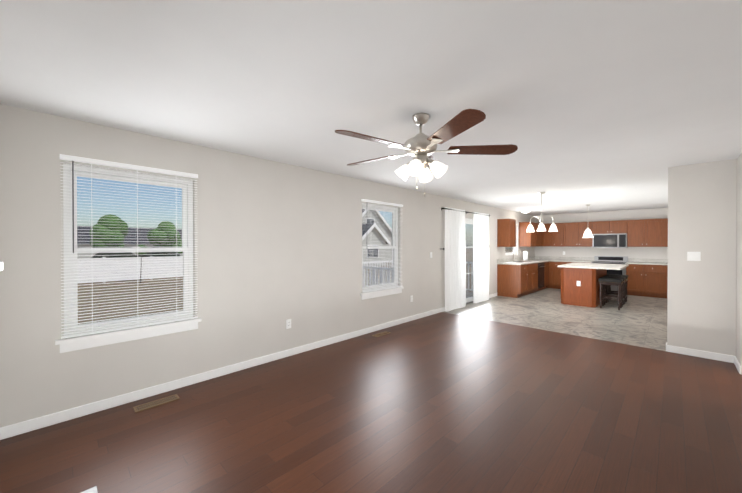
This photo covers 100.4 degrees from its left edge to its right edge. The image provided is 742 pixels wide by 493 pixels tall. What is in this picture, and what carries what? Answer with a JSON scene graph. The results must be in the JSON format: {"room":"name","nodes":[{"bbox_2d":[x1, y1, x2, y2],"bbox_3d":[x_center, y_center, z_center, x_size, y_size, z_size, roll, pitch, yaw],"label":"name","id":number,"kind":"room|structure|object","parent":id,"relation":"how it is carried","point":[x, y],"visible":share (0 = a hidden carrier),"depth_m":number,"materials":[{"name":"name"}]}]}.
{"room":"living room","nodes":[
{"label":"living room","id":0,"kind":"room"},
{"bbox_2d":[0,104,534,427],"bbox_3d":[1.472,0.159,6.609,0.150,2.440,12.400,0,0,44],"label":"wall","id":1,"kind":"structure","parent":0,"point":[278,244],"depth_m":3.31,"materials":[{"name":"paint"}]},
{"bbox_2d":[0,427,3,439],"bbox_3d":[-1.257,1.368,0.832,3.960,0.088,0.014,0,0,44],"label":"baseboard","id":2,"kind":"structure","parent":1,"relation":"attached to","point":[2,428],"depth_m":2.25,"materials":[{"name":"paint"}]},
{"bbox_2d":[55,163,201,352],"bbox_3d":[-2.166,0.083,2.852,0.175,1.525,1.050,0,0,44],"label":"window","id":3,"kind":"structure","parent":1,"relation":"in","point":[87,341],"depth_m":2.75,"materials":[{"name":"white plastic"}]},
{"bbox_2d":[60,154,197,338],"bbox_3d":[-2.110,0.000,2.796,0.050,1.458,0.990,0,0,44],"label":"window blind","id":4,"kind":"object","parent":3,"relation":"attached to","point":[112,164],"visible":0.94,"depth_m":2.73,"materials":[{"name":"white plastic"}]},
{"bbox_2d":[4,307,444,438],"bbox_3d":[-0.540,1.348,4.443,0.014,0.088,6.180,0,0,44],"label":"baseboard","id":5,"kind":"structure","parent":1,"relation":"attached to","point":[12,430],"depth_m":3.02,"materials":[{"name":"paint"}]},
{"bbox_2d":[286,319,290,328],"bbox_3d":[-1.045,0.985,3.928,0.008,0.116,0.072,0,0,44],"label":"electrical outlet","id":6,"kind":"object","parent":1,"relation":"attached to","point":[288,323],"visible":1,"depth_m":3.92,"materials":[{"name":"white plastic"}]},
{"bbox_2d":[360,203,403,299],"bbox_3d":[0.159,0.070,5.228,0.175,1.525,1.050,0,0,44],"label":"window","id":7,"kind":"structure","parent":1,"relation":"in","point":[378,293],"depth_m":5.34,"materials":[{"name":"white plastic"}]},
{"bbox_2d":[361,199,402,291],"bbox_3d":[0.215,-0.014,5.173,0.050,1.458,0.990,0,0,44],"label":"window blind","id":8,"kind":"object","parent":7,"relation":"attached to","point":[380,202],"visible":0.9,"depth_m":5.12,"materials":[{"name":"white plastic"}]},
{"bbox_2d":[441,207,489,311],"bbox_3d":[2.269,0.267,7.215,0.141,2.193,2.284,0,0,44],"label":"curtains","id":9,"kind":"object","parent":1,"relation":"attached to","point":[455,269],"visible":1,"depth_m":6.94,"materials":[{"name":"white fabric"}]},
{"bbox_2d":[465,218,472,303],"bbox_3d":[2.199,0.350,7.368,0.110,2.050,1.800,0,0,44],"label":"sliding glass door","id":10,"kind":"structure","parent":1,"relation":"in","point":[470,298],"depth_m":7.55,"materials":[{"name":"white plastic"}]},
{"bbox_2d":[497,219,515,245],"bbox_3d":[3.774,-0.374,8.600,0.345,0.765,0.430,0,0,44],"label":"upper cabinet","id":11,"kind":"object","parent":1,"relation":"attached to","point":[506,228],"depth_m":8.47,"materials":[{"name":"brown wood"}]},
{"bbox_2d":[505,247,515,254],"bbox_3d":[4.187,-0.196,9.407,0.085,0.920,1.000,0,0,44],"label":"kitchen window","id":12,"kind":"structure","parent":1,"relation":"in","point":[510,253],"depth_m":9.49,"materials":[{"name":"white plastic"}]},
{"bbox_2d":[497,257,532,260],"bbox_3d":[4.625,0.391,9.707,0.018,0.100,3.256,0,0,44],"label":"backsplash","id":13,"kind":"structure","parent":1,"relation":"attached to","point":[518,258],"depth_m":9.58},
{"bbox_2d":[519,222,536,245],"bbox_3d":[5.031,-0.381,9.885,0.345,0.765,0.665,0,0,44],"label":"upper cabinet","id":14,"kind":"object","parent":1,"relation":"attached to","point":[525,238],"depth_m":9.68,"materials":[{"name":"brown wood"}]},
{"bbox_2d":[537,223,544,245],"bbox_3d":[5.439,-0.383,10.255,0.410,0.765,0.675,0,0,44],"label":"upper cabinet","id":15,"kind":"object","parent":1,"relation":"attached to","point":[540,234],"depth_m":10.26,"materials":[{"name":"brown wood"}]},
{"bbox_2d":[0,312,741,492],"bbox_3d":[1.344,1.433,2.461,5.780,0.060,6.280,0,0,44],"label":"floor","id":16,"kind":"structure","parent":0,"point":[441,402],"depth_m":2.41,"materials":[{"name":"brown wood"}]},
{"bbox_2d":[0,262,97,492],"bbox_3d":[-1.115,0.743,1.003,1.780,1.336,0.457,0,0,44],"label":"mantel shelf","id":17,"kind":"object","parent":16,"relation":"on","point":[92,490],"visible":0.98,"depth_m":1.75,"materials":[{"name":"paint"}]},
{"bbox_2d":[133,394,179,412],"bbox_3d":[-1.913,1.398,2.764,0.115,0.006,0.330,0,0,44],"label":"floor vent","id":18,"kind":"object","parent":16,"relation":"in","point":[148,405],"visible":1,"depth_m":2.76,"materials":[{"name":"brown metal"}]},
{"bbox_2d":[372,331,390,336],"bbox_3d":[0.165,1.386,4.887,0.115,0.006,0.330,0,0,44],"label":"floor vent","id":19,"kind":"object","parent":16,"relation":"in","point":[381,334],"visible":0.98,"depth_m":4.87,"materials":[{"name":"brown metal"}]},
{"bbox_2d":[0,0,741,215],"bbox_3d":[3.484,-1.079,4.634,5.780,0.060,12.400,0,0,44],"label":"ceiling","id":20,"kind":"structure","parent":0,"point":[607,105],"depth_m":1.95,"materials":[{"name":"paint"}]},
{"bbox_2d":[335,109,517,196],"bbox_3d":[0.350,-0.717,2.477,1.429,0.640,1.443,0,0,44],"label":"ceiling fan","id":21,"kind":"object","parent":20,"relation":"hanging from","point":[420,147],"visible":1,"depth_m":2.38,"materials":[{"name":"silver metal"}]},
{"bbox_2d":[520,209,531,212],"bbox_3d":[4.539,-1.026,9.058,0.300,0.096,0.300,0,0,44],"label":"flush ceiling light","id":22,"kind":"object","parent":20,"relation":"attached to","point":[525,210],"visible":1,"depth_m":8.96,"materials":[{"name":"white glass"}]},
{"bbox_2d":[526,192,557,231],"bbox_3d":[3.292,-0.675,6.041,0.546,0.765,0.549,0,0,44],"label":"chandelier","id":23,"kind":"object","parent":20,"relation":"hanging from","point":[541,227],"visible":1,"depth_m":6.03,"materials":[{"name":"white glass"}]},
{"bbox_2d":[583,204,592,237],"bbox_3d":[5.542,-0.645,7.897,0.226,0.845,0.228,0,0,44],"label":"pendant light","id":24,"kind":"object","parent":20,"relation":"hanging from","point":[587,233],"visible":1,"depth_m":7.84,"materials":[{"name":"white glass"}]},
{"bbox_2d":[533,257,540,260],"bbox_3d":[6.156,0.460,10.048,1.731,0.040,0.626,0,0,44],"label":"backsplash","id":25,"kind":"structure","parent":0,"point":[534,258],"depth_m":10.57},
{"bbox_2d":[443,288,666,350],"bbox_3d":[5.109,1.405,7.345,4.330,0.060,6.270,0,0,44],"label":"floor","id":26,"kind":"structure","parent":0,"point":[640,321],"depth_m":6.11,"materials":[{"name":"beige tile"}]},
{"bbox_2d":[497,265,528,296],"bbox_3d":[3.931,0.928,8.569,0.622,0.880,0.595,0,0,44],"label":"base cabinet","id":27,"kind":"object","parent":26,"relation":"on","point":[524,275],"depth_m":8.36,"materials":[{"name":"brown wood"}]},
{"bbox_2d":[497,261,532,264],"bbox_3d":[4.623,0.464,9.271,0.626,0.040,2.630,0,0,44],"label":"countertop","id":28,"kind":"structure","parent":27,"relation":"on","point":[498,262],"depth_m":8.65,"materials":[{"name":"beige stone"}]},
{"bbox_2d":[529,265,532,293],"bbox_3d":[4.256,0.926,8.902,0.622,0.880,0.595,0,0,44],"label":"base cabinet","id":29,"kind":"object","parent":26,"relation":"on","point":[530,266],"depth_m":8.76,"materials":[{"name":"brown wood"}]},
{"bbox_2d":[533,261,540,291],"bbox_3d":[4.565,0.924,9.217,0.622,0.880,0.528,0,0,44],"label":"base cabinet","id":30,"kind":"object","parent":26,"relation":"on","point":[536,264],"depth_m":9.09,"materials":[{"name":"brown wood"}]},
{"bbox_2d":[537,261,544,290],"bbox_3d":[4.945,0.922,9.606,0.622,0.880,0.685,0,0,44],"label":"dishwasher","id":31,"kind":"object","parent":26,"relation":"on","point":[540,280],"depth_m":9.49,"materials":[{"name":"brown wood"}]},
{"bbox_2d":[545,261,548,287],"bbox_3d":[5.373,0.920,10.043,0.622,0.880,0.540,0,0,44],"label":"base cabinet","id":32,"kind":"object","parent":26,"relation":"on","point":[546,262],"depth_m":9.88,"materials":[{"name":"brown wood"}]},
{"bbox_2d":[549,261,560,288],"bbox_3d":[6.150,0.919,10.064,0.420,0.880,0.616,0,0,44],"label":"base cabinet","id":33,"kind":"object","parent":26,"relation":"on","point":[554,271],"depth_m":9.91,"materials":[{"name":"brown wood"}]},
{"bbox_2d":[561,261,572,264],"bbox_3d":[6.387,0.921,9.832,0.487,0.880,0.616,0,0,44],"label":"base cabinet","id":34,"kind":"object","parent":26,"relation":"on","point":[562,262],"depth_m":9.67,"materials":[{"name":"brown wood"}]},
{"bbox_2d":[573,261,591,262],"bbox_3d":[6.626,0.922,9.598,0.426,0.880,0.616,0,0,44],"label":"base cabinet","id":35,"kind":"object","parent":26,"relation":"on","point":[573,261],"depth_m":9.38,"materials":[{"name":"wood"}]},
{"bbox_2d":[561,267,605,306],"bbox_3d":[5.332,0.933,7.742,0.710,0.880,1.608,0,0,44],"label":"kitchen island","id":36,"kind":"object","parent":26,"relation":"on","point":[580,285],"depth_m":7.15,"materials":[{"name":"brown wood"}]},
{"bbox_2d":[558,263,628,270],"bbox_3d":[5.481,0.474,7.599,1.180,0.040,1.700,0,0,44],"label":"island countertop","id":37,"kind":"structure","parent":36,"relation":"on","point":[597,266],"depth_m":7.40,"materials":[{"name":"beige stone"}]},
{"bbox_2d":[591,256,627,292],"bbox_3d":[7.044,0.830,9.141,0.796,1.070,0.684,0,0,44],"label":"range","id":38,"kind":"object","parent":26,"relation":"on","point":[611,259],"visible":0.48,"depth_m":9.07,"materials":[{"name":"silver metal"}]},
{"bbox_2d":[598,277,623,309],"bbox_3d":[5.361,1.045,6.908,0.408,0.665,0.409,0,0,44],"label":"stool","id":39,"kind":"object","parent":26,"relation":"on","point":[604,281],"visible":1,"depth_m":6.85,"materials":[{"name":"black wood"}]},
{"bbox_2d":[603,276,625,306],"bbox_3d":[5.725,1.043,7.279,0.408,0.665,0.409,0,0,44],"label":"stool","id":40,"kind":"object","parent":26,"relation":"on","point":[606,293],"visible":0.4,"depth_m":7.26,"materials":[{"name":"black wood"}]},
{"bbox_2d":[606,274,627,302],"bbox_3d":[6.089,1.041,7.651,0.408,0.665,0.409,0,0,44],"label":"stool","id":41,"kind":"object","parent":26,"relation":"on","point":[610,291],"visible":0.27,"depth_m":7.62,"materials":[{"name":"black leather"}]},
{"bbox_2d":[626,265,640,295],"bbox_3d":[7.513,0.927,8.730,0.436,0.880,0.616,0,0,44],"label":"base cabinet","id":42,"kind":"object","parent":26,"relation":"on","point":[633,272],"depth_m":8.56,"materials":[{"name":"brown wood"}]},
{"bbox_2d":[641,265,656,296],"bbox_3d":[7.751,0.928,8.498,0.472,0.880,0.616,0,0,44],"label":"base cabinet","id":43,"kind":"object","parent":26,"relation":"on","point":[648,272],"depth_m":8.33,"materials":[{"name":"brown wood"}]},
{"bbox_2d":[626,261,667,264],"bbox_3d":[7.749,0.468,8.490,1.105,0.040,0.626,0,0,44],"label":"countertop","id":44,"kind":"structure","parent":43,"relation":"on","point":[629,262],"depth_m":8.57,"materials":[{"name":"beige stone"}]},
{"bbox_2d":[657,265,667,297],"bbox_3d":[7.979,0.930,8.274,0.411,0.880,0.616,0,0,44],"label":"base cabinet","id":45,"kind":"object","parent":26,"relation":"on","point":[662,270],"depth_m":8.15,"materials":[{"name":"brown wood"}]},
{"bbox_2d":[535,208,667,258],"bbox_3d":[7.249,0.143,9.525,4.030,2.440,0.150,0,0,44],"label":"wall","id":46,"kind":"structure","parent":0,"point":[643,252],"depth_m":9.46,"materials":[{"name":"paint"}]},
{"bbox_2d":[545,223,556,245],"bbox_3d":[5.987,-0.384,10.363,0.389,0.765,0.406,0,0,44],"label":"upper cabinet","id":47,"kind":"object","parent":46,"relation":"attached to","point":[550,237],"depth_m":10.23,"materials":[{"name":"brown wood"}]},
{"bbox_2d":[557,223,560,245],"bbox_3d":[6.212,-0.383,10.186,0.418,0.765,0.345,0,0,44],"label":"upper cabinet","id":48,"kind":"object","parent":46,"relation":"attached to","point":[558,224],"depth_m":10.05,"materials":[{"name":"brown wood"}]},
{"bbox_2d":[561,222,576,245],"bbox_3d":[6.466,-0.381,9.937,0.528,0.765,0.345,0,0,44],"label":"upper cabinet","id":49,"kind":"object","parent":46,"relation":"attached to","point":[568,230],"depth_m":9.85,"materials":[{"name":"brown wood"}]},
{"bbox_2d":[577,222,592,245],"bbox_3d":[6.722,-0.380,9.687,0.424,0.765,0.345,0,0,44],"label":"upper cabinet","id":50,"kind":"object","parent":46,"relation":"attached to","point":[581,226],"depth_m":9.59,"materials":[{"name":"brown wood"}]},
{"bbox_2d":[593,222,604,233],"bbox_3d":[7.041,-0.571,9.374,0.468,0.380,0.345,0,0,44],"label":"upper cabinet","id":51,"kind":"object","parent":46,"relation":"attached to","point":[598,227],"depth_m":9.31,"materials":[{"name":"brown wood"}]},
{"bbox_2d":[541,257,664,260],"bbox_3d":[7.060,0.392,9.589,3.628,0.100,0.018,0,0,44],"label":"backsplash","id":52,"kind":"structure","parent":46,"relation":"attached to","point":[542,258],"depth_m":9.82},
{"bbox_2d":[605,220,628,233],"bbox_3d":[7.288,-0.569,9.132,0.460,0.380,0.345,0,0,44],"label":"upper cabinet","id":53,"kind":"object","parent":46,"relation":"attached to","point":[619,226],"depth_m":9.01,"materials":[{"name":"brown wood"}]},
{"bbox_2d":[593,233,627,247],"bbox_3d":[7.126,-0.168,9.219,0.802,0.416,0.449,0,0,44],"label":"microwave","id":54,"kind":"object","parent":53,"relation":"attached to","point":[609,240],"visible":0.98,"depth_m":9.06,"materials":[{"name":"silver metal"}]},
{"bbox_2d":[627,219,640,245],"bbox_3d":[7.607,-0.375,8.820,0.434,0.765,0.345,0,0,44],"label":"upper cabinet","id":55,"kind":"object","parent":46,"relation":"attached to","point":[634,236],"depth_m":8.74,"materials":[{"name":"brown wood"}]},
{"bbox_2d":[641,219,656,245],"bbox_3d":[7.845,-0.374,8.587,0.468,0.765,0.345,0,0,44],"label":"upper cabinet","id":56,"kind":"object","parent":46,"relation":"attached to","point":[647,232],"depth_m":8.53,"materials":[{"name":"brown wood"}]},
{"bbox_2d":[657,218,667,245],"bbox_3d":[8.074,-0.373,8.363,0.409,0.765,0.345,0,0,44],"label":"upper cabinet","id":57,"kind":"object","parent":46,"relation":"attached to","point":[662,224],"depth_m":8.33,"materials":[{"name":"brown wood"}]},
{"bbox_2d":[667,159,736,355],"bbox_3d":[4.188,0.174,3.938,0.590,2.440,0.120,0,0,44],"label":"wall","id":58,"kind":"structure","parent":0,"point":[701,294],"depth_m":3.88,"materials":[{"name":"paint"}]},
{"bbox_2d":[687,252,700,260],"bbox_3d":[4.101,0.124,3.927,0.118,0.116,0.016,0,0,44],"label":"light switch","id":59,"kind":"object","parent":58,"relation":"attached to","point":[693,256],"visible":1,"depth_m":3.93,"materials":[{"name":"white plastic"}]},
{"bbox_2d":[666,342,731,362],"bbox_3d":[4.143,1.351,3.908,0.604,0.088,0.034,0,0,44],"label":"baseboard","id":60,"kind":"structure","parent":58,"relation":"attached to","point":[680,350],"depth_m":3.89,"materials":[{"name":"paint"}]},
{"bbox_2d":[736,153,741,374],"bbox_3d":[4.459,0.176,3.686,0.150,2.440,12.400,0,0,44],"label":"wall","id":61,"kind":"structure","parent":0,"point":[739,270],"depth_m":3.52,"materials":[{"name":"paint"}]},
{"bbox_2d":[732,356,740,373],"bbox_3d":[4.180,1.353,3.525,0.014,0.088,0.410,0,0,44],"label":"baseboard","id":62,"kind":"structure","parent":61,"relation":"attached to","point":[734,360],"depth_m":3.54,"materials":[{"name":"paint"}]},
{"label":"outside","id":63,"kind":"structure","parent":0,"visible":0},
{"bbox_2d":[78,249,512,324],"bbox_3d":[-24.302,2.206,37.368,320.000,0.200,320.000,0,0,44],"label":"ground","id":64,"kind":"structure","parent":63,"point":[141,289],"depth_m":13.84,"materials":[{"name":"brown soil"}]},
{"bbox_2d":[90,214,127,247],"bbox_3d":[-20.291,-0.148,24.012,2.168,4.660,2.346,0,0,44],"label":"tree","id":65,"kind":"object","parent":64,"relation":"on","point":[105,230],"depth_m":23.25,"materials":[{"name":"green plant"}]},
{"bbox_2d":[77,256,182,282],"bbox_3d":[-41.291,1.475,9.230,22.065,1.580,76.150,0,0,44],"label":"fence","id":66,"kind":"object","parent":64,"relation":"on","point":[98,264],"depth_m":19.80,"materials":[{"name":"plastic"}]},
{"bbox_2d":[77,226,182,258],"bbox_3d":[-37.121,-0.401,45.700,10.700,4.920,34.700,0,0,44],"label":"house","id":67,"kind":"structure","parent":64,"relation":"on","point":[81,240],"depth_m":42.84,"materials":[{"name":"grey"}]},
{"bbox_2d":[91,246,179,257],"bbox_3d":[-33.290,1.483,5.948,4.059,3.206,66.355,0,0,44],"label":"bushes","id":68,"kind":"object","parent":64,"relation":"on","point":[130,254],"depth_m":22.04,"materials":[{"name":"green plant"}]},
{"bbox_2d":[135,245,146,282],"bbox_3d":[-13.881,1.047,18.699,0.660,2.331,0.660,0,0,44],"label":"sapling","id":69,"kind":"object","parent":64,"relation":"on","point":[141,246],"depth_m":18.60,"materials":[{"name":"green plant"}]},
{"bbox_2d":[147,221,182,253],"bbox_3d":[-18.053,-0.046,27.352,2.302,4.416,2.900,0,0,44],"label":"tree","id":70,"kind":"object","parent":64,"relation":"on","point":[171,236],"depth_m":26.74,"materials":[{"name":"green plant"}]},
{"bbox_2d":[362,209,392,265],"bbox_3d":[-2.926,-1.522,38.816,13.280,7.240,9.100,0,0,44],"label":"neighbor house","id":71,"kind":"structure","parent":64,"relation":"on","point":[366,237],"depth_m":34.06,"materials":[{"name":"grey"}]},
{"bbox_2d":[363,260,472,297],"bbox_3d":[1.252,1.342,8.755,3.144,1.850,3.750,0,0,44],"label":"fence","id":72,"kind":"object","parent":64,"relation":"on","point":[376,274],"depth_m":9.18,"materials":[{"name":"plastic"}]}
]}

